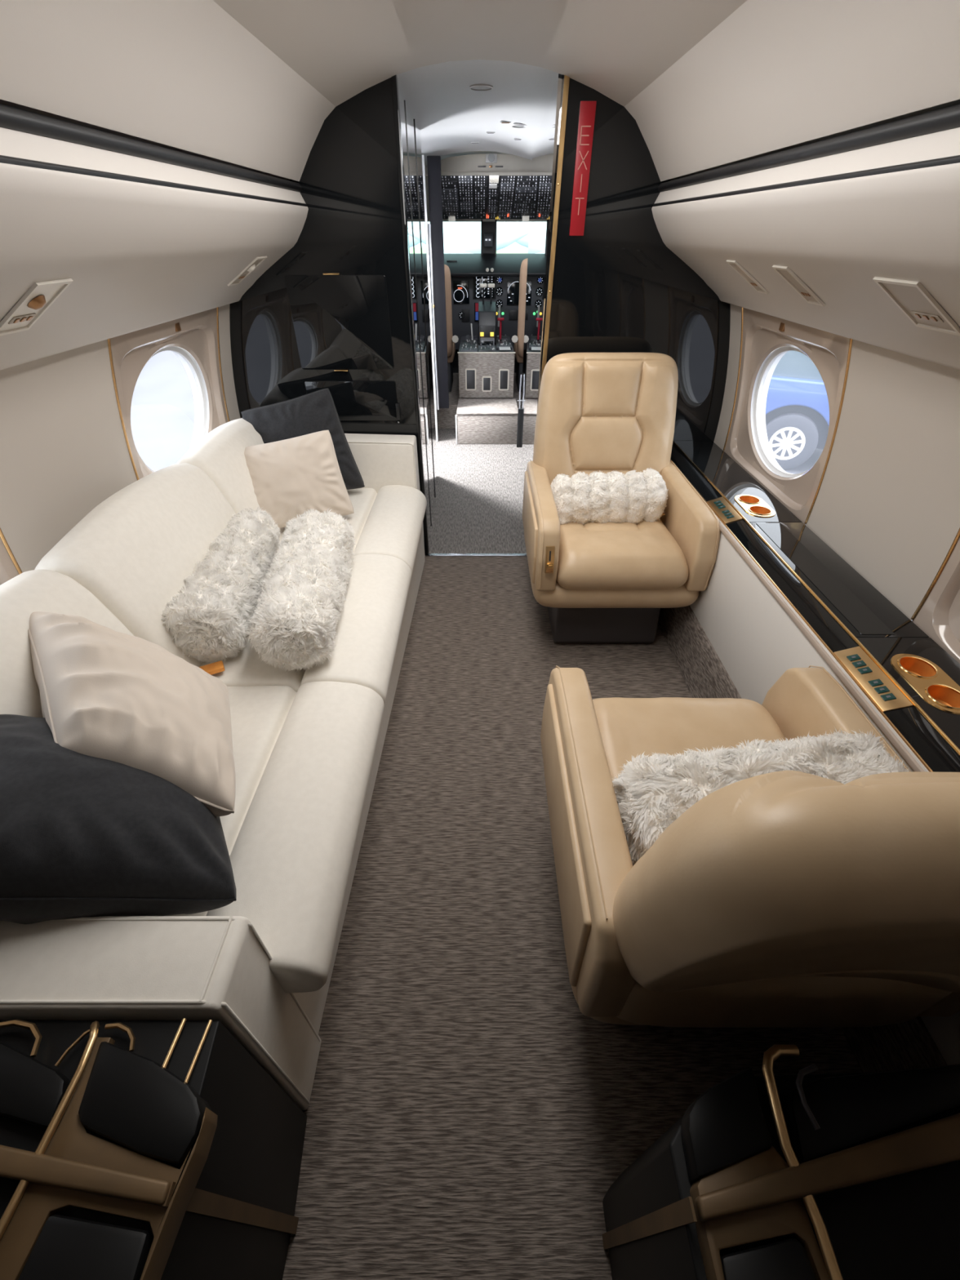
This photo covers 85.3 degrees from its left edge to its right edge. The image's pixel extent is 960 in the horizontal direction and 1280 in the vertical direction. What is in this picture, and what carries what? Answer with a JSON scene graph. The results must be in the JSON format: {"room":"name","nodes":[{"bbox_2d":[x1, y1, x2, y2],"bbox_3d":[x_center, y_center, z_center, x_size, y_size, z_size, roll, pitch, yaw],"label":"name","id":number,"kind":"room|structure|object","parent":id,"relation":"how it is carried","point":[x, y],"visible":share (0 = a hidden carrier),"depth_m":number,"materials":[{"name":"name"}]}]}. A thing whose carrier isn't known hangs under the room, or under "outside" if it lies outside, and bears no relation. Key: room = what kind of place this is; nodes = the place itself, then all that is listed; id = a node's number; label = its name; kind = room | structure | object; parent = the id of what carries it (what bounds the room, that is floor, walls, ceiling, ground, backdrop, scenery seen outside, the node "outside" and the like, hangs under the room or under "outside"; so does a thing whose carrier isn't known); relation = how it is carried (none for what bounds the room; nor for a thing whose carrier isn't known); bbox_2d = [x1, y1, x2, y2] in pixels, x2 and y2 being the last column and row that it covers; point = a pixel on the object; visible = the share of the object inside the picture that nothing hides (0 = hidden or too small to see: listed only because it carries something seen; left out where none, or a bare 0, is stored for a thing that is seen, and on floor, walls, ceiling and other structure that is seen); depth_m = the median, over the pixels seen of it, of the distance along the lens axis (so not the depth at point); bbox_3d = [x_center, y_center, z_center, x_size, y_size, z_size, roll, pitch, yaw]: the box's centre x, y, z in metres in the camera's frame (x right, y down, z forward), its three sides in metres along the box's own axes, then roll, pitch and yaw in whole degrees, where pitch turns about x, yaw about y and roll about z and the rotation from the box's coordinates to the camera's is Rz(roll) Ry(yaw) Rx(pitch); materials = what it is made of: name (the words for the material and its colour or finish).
{"room":"aircraft cabin","nodes":[
{"label":"aircraft cabin","id":0,"kind":"room"},
{"bbox_2d":[0,303,239,572],"bbox_3d":[-1.079,0.268,0.979,0.093,1.195,3.910,0,38,0],"label":"wall","id":1,"kind":"structure","parent":0,"point":[64,450],"depth_m":1.34,"materials":[{"name":"beige"}]},
{"bbox_2d":[0,528,22,585],"bbox_3d":[-1.124,-0.037,0.879,0.190,0.595,0.774,0,38,0],"label":"window","id":2,"kind":"structure","parent":1,"relation":"in","point":[10,568],"depth_m":1.23,"materials":[{"name":"beige plastic"}]},
{"bbox_2d":[107,306,229,479],"bbox_3d":[-1.124,-0.858,1.926,0.190,0.595,0.774,0,38,0],"label":"window","id":3,"kind":"structure","parent":1,"relation":"in","point":[196,335],"depth_m":1.90,"materials":[{"name":"beige plastic"}]},
{"bbox_2d":[0,127,306,204],"bbox_3d":[-0.678,-0.453,0.414,0.044,0.040,3.910,0,38,0],"label":"wall","id":4,"kind":"structure","parent":0,"point":[15,144],"depth_m":0.96,"materials":[{"name":"grey"}]},
{"bbox_2d":[0,103,302,191],"bbox_3d":[-0.686,-0.475,0.397,0.047,0.028,3.910,0,38,0],"label":"trim","id":5,"kind":"structure","parent":4,"relation":"attached to","point":[11,117],"depth_m":0.95,"materials":[{"name":"black rubber"}]},
{"bbox_2d":[0,0,335,181],"bbox_3d":[-0.603,-0.558,0.331,0.214,0.216,3.910,0,38,0],"label":"ceiling","id":6,"kind":"structure","parent":0,"point":[184,76],"depth_m":0.98,"materials":[{"name":"grey plastic"}]},
{"bbox_2d":[398,83,438,542],"bbox_3d":[-0.316,-1.583,2.800,0.030,1.860,1.140,0,38,-1],"label":"wall","id":7,"kind":"structure","parent":0,"point":[410,117],"depth_m":2.65,"materials":[{"name":"white mirror"}]},
{"bbox_2d":[404,100,431,526],"bbox_3d":[-0.296,-1.411,2.613,0.004,1.820,0.004,0,38,0],"label":"trim","id":8,"kind":"structure","parent":7,"relation":"attached to","point":[405,100],"depth_m":2.43,"materials":[{"name":"black"}]},
{"bbox_2d":[413,119,435,497],"bbox_3d":[-0.302,-1.679,2.955,0.004,1.820,0.003,0,38,0],"label":"trim","id":9,"kind":"structure","parent":7,"relation":"attached to","point":[414,119],"depth_m":2.80,"materials":[{"name":"black"}]},
{"bbox_2d":[425,175,429,213],"bbox_3d":[0.070,-4.080,4.712,1.860,0.370,0.050,0,38,0],"label":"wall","id":10,"kind":"structure","parent":0,"point":[426,176],"depth_m":4.72,"materials":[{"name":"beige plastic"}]},
{"bbox_2d":[422,155,438,441],"bbox_3d":[-0.705,-2.417,3.912,0.690,1.800,0.040,0,38,0],"label":"wall","id":11,"kind":"structure","parent":0,"point":[423,156],"depth_m":3.79,"materials":[{"name":"white"}]},
{"bbox_2d":[426,155,448,409],"bbox_3d":[-0.309,-2.534,3.864,0.102,1.555,0.072,0,38,0],"label":"sliding door","id":12,"kind":"structure","parent":11,"relation":"in","point":[435,228],"depth_m":3.79,"materials":[{"name":"black"}]},
{"bbox_2d":[424,151,508,165],"bbox_3d":[0.070,-3.932,4.256,1.860,0.040,1.650,0,38,0],"label":"ceiling","id":13,"kind":"structure","parent":0,"point":[461,153],"depth_m":3.81,"materials":[{"name":"beige plastic"}]},
{"bbox_2d":[425,153,532,175],"bbox_3d":[0.075,-3.382,3.707,1.000,0.117,0.052,0,38,0],"label":"header","id":14,"kind":"object","parent":13,"relation":"attached to","point":[485,164],"visible":0.7,"depth_m":3.71,"materials":[{"name":"beige plastic"}]},
{"bbox_2d":[488,153,494,161],"bbox_3d":[0.080,-3.396,3.666,0.046,0.046,0.004,0,38,0],"label":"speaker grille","id":15,"kind":"object","parent":14,"relation":"attached to","point":[491,156],"depth_m":3.66,"materials":[{"name":"grey"}]},
{"bbox_2d":[396,59,558,161],"bbox_3d":[0.000,-2.554,2.769,2.100,0.308,2.390,0,38,0],"label":"ceiling","id":16,"kind":"structure","parent":0,"point":[449,115],"depth_m":2.29,"materials":[{"name":"white plastic"}]},
{"bbox_2d":[469,84,493,90],"bbox_3d":[0.005,-2.193,2.067,0.094,0.006,0.094,0,38,0],"label":"ceiling speaker","id":17,"kind":"object","parent":16,"relation":"attached to","point":[476,86],"visible":1,"depth_m":2.06,"materials":[{"name":"white plastic"}]},
{"bbox_2d":[471,86,491,89],"bbox_3d":[0.005,-2.192,2.068,0.084,0.001,0.084,0,38,0],"label":"grille","id":18,"kind":"object","parent":17,"relation":"attached to","point":[473,87],"depth_m":2.07,"materials":[{"name":"grey metal"}]},
{"bbox_2d":[500,120,511,123],"bbox_3d":[0.130,-2.641,2.656,0.055,0.007,0.020,0,38,0],"label":"ceiling vent","id":19,"kind":"object","parent":16,"relation":"in","point":[501,122],"visible":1,"depth_m":2.65,"materials":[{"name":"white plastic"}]},
{"bbox_2d":[511,123,527,128],"bbox_3d":[0.210,-2.652,2.686,0.101,0.006,0.101,0,38,0],"label":"recessed light","id":20,"kind":"object","parent":16,"relation":"in","point":[516,125],"visible":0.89,"depth_m":2.67,"materials":[{"name":"white plastic"}]},
{"bbox_2d":[512,124,524,127],"bbox_3d":[0.210,-2.652,2.686,0.090,0.001,0.090,0,38,0],"label":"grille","id":21,"kind":"object","parent":20,"relation":"attached to","point":[513,126],"depth_m":2.69,"materials":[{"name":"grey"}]},
{"bbox_2d":[436,373,521,428],"bbox_3d":[0.000,-2.522,5.342,2.000,0.200,1.680,0,38,0],"label":"floor","id":22,"kind":"structure","parent":0,"point":[446,417],"depth_m":4.73,"materials":[{"name":"carpet"}]},
{"bbox_2d":[444,264,458,391],"bbox_3d":[-0.448,-2.955,4.793,0.515,1.160,0.610,0,38,0],"label":"seat","id":23,"kind":"object","parent":22,"relation":"on","point":[451,340],"visible":0.21,"depth_m":4.60,"materials":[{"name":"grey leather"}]},
{"bbox_2d":[447,342,455,363],"bbox_3d":[-0.475,-2.764,4.994,0.460,0.110,0.530,0,38,0],"label":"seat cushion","id":24,"kind":"object","parent":23,"relation":"on","point":[450,359],"depth_m":4.81,"materials":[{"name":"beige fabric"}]},
{"bbox_2d":[457,283,515,397],"bbox_3d":[0.055,-2.787,4.789,0.490,0.800,1.070,0,38,0],"label":"pedestal","id":25,"kind":"object","parent":22,"relation":"on","point":[486,361],"visible":1,"depth_m":4.55,"materials":[{"name":"carpet"}]},
{"bbox_2d":[511,258,527,391],"bbox_3d":[0.538,-2.971,4.780,0.515,1.200,0.610,0,38,0],"label":"seat","id":26,"kind":"object","parent":22,"relation":"on","point":[518,340],"visible":0.21,"depth_m":4.58,"materials":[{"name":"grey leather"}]},
{"bbox_2d":[513,342,523,363],"bbox_3d":[0.565,-2.764,4.994,0.460,0.110,0.530,0,38,0],"label":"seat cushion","id":27,"kind":"object","parent":26,"relation":"on","point":[520,360],"depth_m":4.82,"materials":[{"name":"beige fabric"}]},
{"bbox_2d":[229,75,730,555],"bbox_3d":[0.000,-1.225,2.312,2.400,1.900,0.069,0,38,0],"label":"wall","id":28,"kind":"structure","parent":0,"point":[335,312],"depth_m":2.13,"materials":[{"name":"black paint"}]},
{"bbox_2d":[304,381,397,420],"bbox_3d":[-0.585,-1.097,2.391,0.410,0.170,0.004,0,38,0],"label":"drawer","id":29,"kind":"object","parent":28,"relation":"in","point":[353,400],"depth_m":2.38,"materials":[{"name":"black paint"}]},
{"bbox_2d":[426,553,527,556],"bbox_3d":[-0.015,-0.471,2.885,0.570,0.006,0.026,0,38,0],"label":"trim","id":30,"kind":"structure","parent":28,"relation":"attached to","point":[429,554],"depth_m":2.88,"materials":[{"name":"silver metal"}]},
{"bbox_2d":[568,101,596,235],"bbox_3d":[0.373,-1.711,1.906,0.055,0.366,0.009,0,38,0],"label":"exit sign","id":31,"kind":"object","parent":28,"relation":"attached to","point":[587,108],"visible":1,"depth_m":1.89,"materials":[{"name":"red plastic"}]},
{"bbox_2d":[0,162,959,369],"bbox_3d":[0.000,-0.314,0.522,2.080,0.304,3.910,0,38,0],"label":"panels","id":32,"kind":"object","parent":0,"point":[135,255],"depth_m":1.12,"materials":[{"name":"grey plastic"}]},
{"bbox_2d":[0,278,72,336],"bbox_3d":[-0.831,-0.616,0.966,0.130,0.084,0.100,0,38,0],"label":"light","id":33,"kind":"object","parent":32,"relation":"attached to","point":[41,295],"visible":1,"depth_m":0.96,"materials":[{"name":"beige plastic"}]},
{"bbox_2d":[0,155,306,206],"bbox_3d":[-0.661,-0.436,0.427,0.017,0.016,3.910,0,38,0],"label":"trim","id":34,"kind":"structure","parent":32,"relation":"attached to","point":[3,159],"depth_m":0.94,"materials":[{"name":"plastic"}]},
{"bbox_2d":[227,255,266,286],"bbox_3d":[-0.831,-1.320,1.863,0.130,0.084,0.100,0,38,0],"label":"light","id":35,"kind":"object","parent":32,"relation":"attached to","point":[257,261],"visible":1,"depth_m":1.85,"materials":[{"name":"beige plastic"}]},
{"bbox_2d":[726,259,768,293],"bbox_3d":[0.831,-1.129,1.619,0.130,0.084,0.070,0,38,0],"label":"light","id":36,"kind":"object","parent":32,"relation":"attached to","point":[735,264],"visible":1,"depth_m":1.61,"materials":[{"name":"beige plastic"}]},
{"bbox_2d":[772,265,825,306],"bbox_3d":[0.831,-0.925,1.359,0.130,0.084,0.080,0,38,0],"label":"light","id":37,"kind":"object","parent":32,"relation":"attached to","point":[784,272],"visible":1,"depth_m":1.35,"materials":[{"name":"beige plastic"}]},
{"bbox_2d":[653,155,959,206],"bbox_3d":[0.661,-0.436,0.427,0.017,0.016,3.910,0,38,0],"label":"trim","id":38,"kind":"structure","parent":32,"relation":"attached to","point":[953,159],"depth_m":0.94,"materials":[{"name":"plastic"}]},
{"bbox_2d":[872,276,959,336],"bbox_3d":[0.831,-0.635,0.989,0.130,0.084,0.130,0,38,0],"label":"light","id":39,"kind":"object","parent":32,"relation":"attached to","point":[913,299],"visible":1,"depth_m":0.98,"materials":[{"name":"beige plastic"}]},
{"bbox_2d":[213,0,746,106],"bbox_3d":[0.000,-0.685,0.232,1.000,0.111,3.910,0,38,0],"label":"ceiling","id":40,"kind":"structure","parent":0,"point":[343,49],"depth_m":1.37,"materials":[{"name":"grey plastic"}]},
{"bbox_2d":[452,349,516,373],"bbox_3d":[0.070,-3.236,5.443,1.860,1.200,0.040,0,38,0],"label":"wall","id":41,"kind":"structure","parent":0,"point":[455,365],"depth_m":5.62,"materials":[{"name":"black"}]},
{"bbox_2d":[426,213,529,255],"bbox_3d":[0.075,-3.671,4.746,1.700,0.385,0.600,0,38,0],"label":"window frame","id":42,"kind":"structure","parent":41,"relation":"in","point":[488,226],"depth_m":4.86,"materials":[{"name":"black plastic"}]},
{"bbox_2d":[441,175,531,219],"bbox_3d":[0.075,-3.536,4.165,0.840,0.260,0.620,0,38,0],"label":"panel","id":43,"kind":"object","parent":42,"relation":"attached to","point":[464,197],"visible":0.83,"depth_m":4.14,"materials":[{"name":"black plastic"}]},
{"bbox_2d":[519,73,563,490],"bbox_3d":[0.314,-1.796,3.072,0.030,1.860,1.872,1,38,1],"label":"wall","id":44,"kind":"structure","parent":0,"point":[544,153],"depth_m":2.59,"materials":[{"name":"white mirror"}]},
{"bbox_2d":[282,428,861,1279],"bbox_3d":[0.000,-0.003,2.317,2.300,0.030,6.350,0,38,0],"label":"floor","id":45,"kind":"structure","parent":0,"point":[467,1119],"depth_m":1.18,"materials":[{"name":"carpet"}]},
{"bbox_2d":[0,1017,306,1279],"bbox_3d":[-0.677,0.939,0.600,0.706,0.608,0.686,0,38,0],"label":"base cabinet","id":46,"kind":"object","parent":45,"relation":"on","point":[130,1149],"visible":1,"depth_m":0.62,"materials":[{"name":"black"}]},
{"bbox_2d":[0,417,426,1110],"bbox_3d":[-0.683,-0.083,1.707,0.852,0.849,2.302,0,38,0],"label":"sofa","id":47,"kind":"object","parent":45,"relation":"on","point":[308,744],"visible":0.45,"depth_m":1.15,"materials":[{"name":"white leather"}]},
{"bbox_2d":[0,568,133,717],"bbox_3d":[-0.916,0.172,1.027,0.304,0.410,0.665,0,38,0],"label":"cushion","id":48,"kind":"object","parent":47,"relation":"on","point":[60,591],"depth_m":1.07,"materials":[{"name":"beige fabric"}]},
{"bbox_2d":[0,714,236,924],"bbox_3d":[-0.700,0.303,0.882,0.526,0.314,0.412,-12,40,-14],"label":"cushion","id":49,"kind":"object","parent":47,"relation":"on","point":[82,835],"visible":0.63,"depth_m":0.79,"materials":[{"name":"grey fabric"}]},
{"bbox_2d":[27,611,235,817],"bbox_3d":[-0.669,0.157,1.018,0.314,0.308,0.562,-19,42,-22],"label":"cushion","id":50,"kind":"object","parent":47,"relation":"on","point":[107,693],"visible":0.84,"depth_m":0.93,"materials":[{"name":"beige fabric"}]},
{"bbox_2d":[34,462,235,666],"bbox_3d":[-0.937,-0.259,1.578,0.305,0.407,0.728,0,38,0],"label":"cushion","id":51,"kind":"object","parent":47,"relation":"on","point":[135,549],"depth_m":1.39,"materials":[{"name":"white leather"}]},
{"bbox_2d":[160,505,280,662],"bbox_3d":[-0.777,-0.199,1.645,0.235,0.248,0.686,-2,38,-2],"label":"bolster pillow","id":52,"kind":"object","parent":47,"relation":"on","point":[215,604],"visible":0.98,"depth_m":1.47,"materials":[{"name":"white fur"}]},
{"bbox_2d":[175,417,284,533],"bbox_3d":[-0.958,-0.674,2.132,0.303,0.377,0.653,0,38,0],"label":"cushion","id":53,"kind":"object","parent":47,"relation":"on","point":[220,453],"depth_m":1.92,"materials":[{"name":"white leather"}]},
{"bbox_2d":[167,681,384,992],"bbox_3d":[-0.608,0.372,1.169,0.685,0.146,0.690,0,38,0],"label":"seat cushion","id":54,"kind":"object","parent":47,"relation":"on","point":[304,754],"depth_m":1.10,"materials":[{"name":"white leather"}]},
{"bbox_2d":[244,430,354,528],"bbox_3d":[-0.752,-0.654,2.083,0.418,0.326,0.260,-15,40,-18],"label":"cushion","id":55,"kind":"object","parent":47,"relation":"on","point":[292,477],"visible":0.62,"depth_m":2.01,"materials":[{"name":"beige fabric"}]},
{"bbox_2d":[243,507,355,671],"bbox_3d":[-0.534,-0.179,1.608,0.260,0.246,0.704,-3,38,-4],"label":"bolster pillow","id":56,"kind":"object","parent":47,"relation":"on","point":[295,620],"visible":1,"depth_m":1.43,"materials":[{"name":"white fur"}]},
{"bbox_2d":[240,388,364,489],"bbox_3d":[-0.762,-0.845,2.256,0.465,0.425,0.185,-8,39,-10],"label":"cushion","id":57,"kind":"object","parent":47,"relation":"on","point":[314,411],"visible":0.53,"depth_m":2.17,"materials":[{"name":"grey fabric"}]},
{"bbox_2d":[199,553,411,705],"bbox_3d":[-0.604,-0.057,1.716,0.685,0.146,0.698,0,38,0],"label":"seat cushion","id":58,"kind":"object","parent":47,"relation":"on","point":[368,628],"depth_m":1.54,"materials":[{"name":"white leather"}]},
{"bbox_2d":[278,484,426,574],"bbox_3d":[-0.600,-0.480,2.256,0.685,0.146,0.668,0,38,0],"label":"seat cushion","id":59,"kind":"object","parent":47,"relation":"on","point":[387,520],"depth_m":2.20,"materials":[{"name":"white leather"}]},
{"bbox_2d":[455,398,518,444],"bbox_3d":[0.058,-1.895,4.503,0.520,0.250,0.474,0,38,0],"label":"carpeted step","id":60,"kind":"structure","parent":45,"relation":"on","point":[477,420],"depth_m":4.33,"materials":[{"name":"carpet"}]},
{"bbox_2d":[516,373,522,447],"bbox_3d":[0.317,-1.828,4.174,0.044,0.550,0.036,0,38,0],"label":"post","id":61,"kind":"object","parent":45,"relation":"on","point":[519,400],"visible":0.87,"depth_m":4.19,"materials":[{"name":"black metal"}]},
{"bbox_2d":[522,352,720,643],"bbox_3d":[0.535,-0.553,2.160,0.672,1.030,0.800,0,38,0],"label":"chair","id":62,"kind":"object","parent":45,"relation":"on","point":[608,582],"visible":0.75,"depth_m":2.08,"materials":[{"name":"beige leather"}]},
{"bbox_2d":[550,467,668,524],"bbox_3d":[0.519,-0.572,2.153,0.504,0.262,0.196,0,38,0],"label":"pillow","id":63,"kind":"object","parent":62,"relation":"on","point":[633,497],"visible":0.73,"depth_m":2.08,"materials":[{"name":"white fur"}]},
{"bbox_2d":[556,518,688,590],"bbox_3d":[0.535,-0.426,2.176,0.504,0.170,0.650,0,38,0],"label":"seat cushion","id":64,"kind":"object","parent":62,"relation":"on","point":[644,555],"depth_m":1.94,"materials":[{"name":"beige leather"}]},
{"bbox_2d":[575,648,692,699],"bbox_3d":[0.610,0.200,2.031,0.410,0.004,0.520,0,38,0],"label":"floor","id":65,"kind":"structure","parent":45,"relation":"on","point":[609,673],"depth_m":2.11,"materials":[{"name":"carpet"}]},
{"bbox_2d":[540,665,959,1027],"bbox_3d":[0.497,0.346,1.041,0.672,0.996,0.806,0,38,0],"label":"chair","id":66,"kind":"object","parent":45,"relation":"on","point":[782,899],"visible":0.94,"depth_m":0.63,"materials":[{"name":"beige leather"}]},
{"bbox_2d":[592,697,786,787],"bbox_3d":[0.497,0.377,1.153,0.504,0.170,0.650,0,38,0],"label":"seat cushion","id":67,"kind":"object","parent":66,"relation":"on","point":[628,727],"depth_m":1.24,"materials":[{"name":"beige leather"}]},
{"bbox_2d":[612,728,909,866],"bbox_3d":[0.508,0.312,0.965,0.553,0.274,0.251,-3,38,-4],"label":"pillow","id":68,"kind":"object","parent":66,"relation":"on","point":[653,792],"visible":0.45,"depth_m":0.91,"materials":[{"name":"white fur"}]},
{"bbox_2d":[602,1044,959,1279],"bbox_3d":[0.529,0.948,0.588,0.622,0.608,0.655,0,38,0],"label":"base cabinet","id":69,"kind":"object","parent":45,"relation":"on","point":[802,1175],"visible":1,"depth_m":0.59,"materials":[{"name":"black"}]},
{"bbox_2d":[624,0,959,181],"bbox_3d":[0.603,-0.558,0.331,0.214,0.216,3.910,0,38,0],"label":"ceiling","id":70,"kind":"structure","parent":0,"point":[774,76],"depth_m":0.98,"materials":[{"name":"grey plastic"}]},
{"bbox_2d":[653,127,959,204],"bbox_3d":[0.678,-0.453,0.414,0.044,0.040,3.910,0,38,0],"label":"wall","id":71,"kind":"structure","parent":0,"point":[944,144],"depth_m":0.96,"materials":[{"name":"grey plastic"}]},
{"bbox_2d":[657,103,959,191],"bbox_3d":[0.686,-0.475,0.397,0.047,0.028,3.910,0,38,0],"label":"trim","id":72,"kind":"structure","parent":71,"relation":"attached to","point":[948,117],"depth_m":0.96,"materials":[{"name":"black rubber"}]},
{"bbox_2d":[670,460,959,1065],"bbox_3d":[0.867,0.423,1.101,0.014,0.392,3.910,0,38,0],"label":"wall","id":73,"kind":"structure","parent":0,"point":[753,637],"depth_m":1.62,"materials":[{"name":"white plastic"}]},
{"bbox_2d":[670,440,959,772],"bbox_3d":[0.984,0.251,0.996,0.263,0.046,3.858,0,38,0],"label":"console","id":74,"kind":"object","parent":73,"relation":"attached to","point":[844,611],"visible":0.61,"depth_m":1.42,"materials":[{"name":"black paint"}]},
{"bbox_2d":[706,497,742,524],"bbox_3d":[0.893,-0.477,1.907,0.055,0.022,0.190,0,38,0],"label":"switch plate","id":75,"kind":"object","parent":74,"relation":"attached to","point":[721,506],"visible":1,"depth_m":1.90,"materials":[{"name":"gold metal"}]},
{"bbox_2d":[733,494,775,517],"bbox_3d":[1.005,-0.479,1.918,0.104,0.042,0.196,0,38,0],"label":"cup holder","id":76,"kind":"object","parent":74,"relation":"attached to","point":[753,505],"visible":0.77,"depth_m":1.90,"materials":[{"name":"gold metal"}]},
{"bbox_2d":[833,646,912,711],"bbox_3d":[0.893,0.085,1.191,0.055,0.022,0.200,0,38,0],"label":"switch plate","id":77,"kind":"object","parent":74,"relation":"attached to","point":[874,682],"visible":1,"depth_m":1.18,"materials":[{"name":"gold metal"}]},
{"bbox_2d":[890,653,959,714],"bbox_3d":[1.005,0.107,1.171,0.104,0.042,0.196,0,38,0],"label":"cup holder","id":78,"kind":"object","parent":74,"relation":"attached to","point":[931,682],"visible":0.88,"depth_m":1.16,"materials":[{"name":"gold metal"}]},
{"bbox_2d":[713,303,959,620],"bbox_3d":[1.079,0.268,0.979,0.093,1.195,3.910,0,38,0],"label":"wall","id":79,"kind":"structure","parent":0,"point":[887,502],"depth_m":1.39,"materials":[{"name":"beige"}]},
{"bbox_2d":[723,306,852,524],"bbox_3d":[1.124,-0.858,1.926,0.190,0.595,0.774,0,38,0],"label":"window","id":80,"kind":"structure","parent":79,"relation":"in","point":[763,335],"depth_m":1.98,"materials":[{"name":"beige plastic"}]},
{"bbox_2d":[657,604,947,1072],"bbox_3d":[0.968,0.657,1.284,0.305,0.207,3.910,0,38,0],"label":"carpet","id":81,"kind":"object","parent":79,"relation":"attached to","point":[908,1045],"depth_m":1.73,"materials":[{"name":"carpet"}]},
{"bbox_2d":[911,528,959,663],"bbox_3d":[1.124,-0.037,0.879,0.190,0.595,0.774,0,38,0],"label":"window","id":82,"kind":"structure","parent":79,"relation":"in","point":[937,615],"depth_m":1.26,"materials":[{"name":"beige plastic"}]},
{"bbox_3d":[0.975,-3.101,4.622,0.050,2.000,2.100,0,38,0],"label":"wall","id":83,"kind":"structure","parent":0,"visible":0},
{"bbox_2d":[444,253,528,349],"bbox_3d":[0.100,-3.299,5.120,1.750,0.797,0.270,0,38,0],"label":"panel","id":84,"kind":"object","parent":83,"relation":"attached to","point":[468,271],"visible":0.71,"depth_m":5.06,"materials":[{"name":"grey plastic"}]},
{"label":"outside","id":85,"kind":"structure","parent":0,"visible":0},
{"bbox_2d":[130,350,912,620],"bbox_3d":[0.000,2.292,1.798,300.000,0.001,300.000,0,38,0],"label":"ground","id":86,"kind":"structure","parent":85,"point":[162,406],"depth_m":10.55,"materials":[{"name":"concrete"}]},
{"bbox_2d":[443,222,528,253],"bbox_3d":[-3.594,-32.260,40.741,12.778,4.100,12.390,17,41,20],"label":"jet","id":87,"kind":"object","parent":86,"relation":"on","point":[455,241],"visible":0.26,"depth_m":41.44,"materials":[{"name":"white"}]},
{"bbox_2d":[496,247,528,253],"bbox_3d":[0.000,-66.851,89.908,300.000,0.001,74.000,0,38,0],"label":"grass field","id":88,"kind":"structure","parent":86,"relation":"on","point":[506,250],"depth_m":97.92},
{"bbox_2d":[502,222,528,248],"bbox_3d":[9.594,-35.963,45.461,12.778,4.100,12.390,-17,41,-20],"label":"jet","id":89,"kind":"object","parent":86,"relation":"on","point":[523,242],"visible":0.04,"depth_m":47.23,"materials":[{"name":"white"}]},
{"bbox_2d":[751,350,829,469],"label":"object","id":90,"kind":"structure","parent":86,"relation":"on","point":[797,408],"depth_m":7.64,"materials":[{"name":"blue paint"}]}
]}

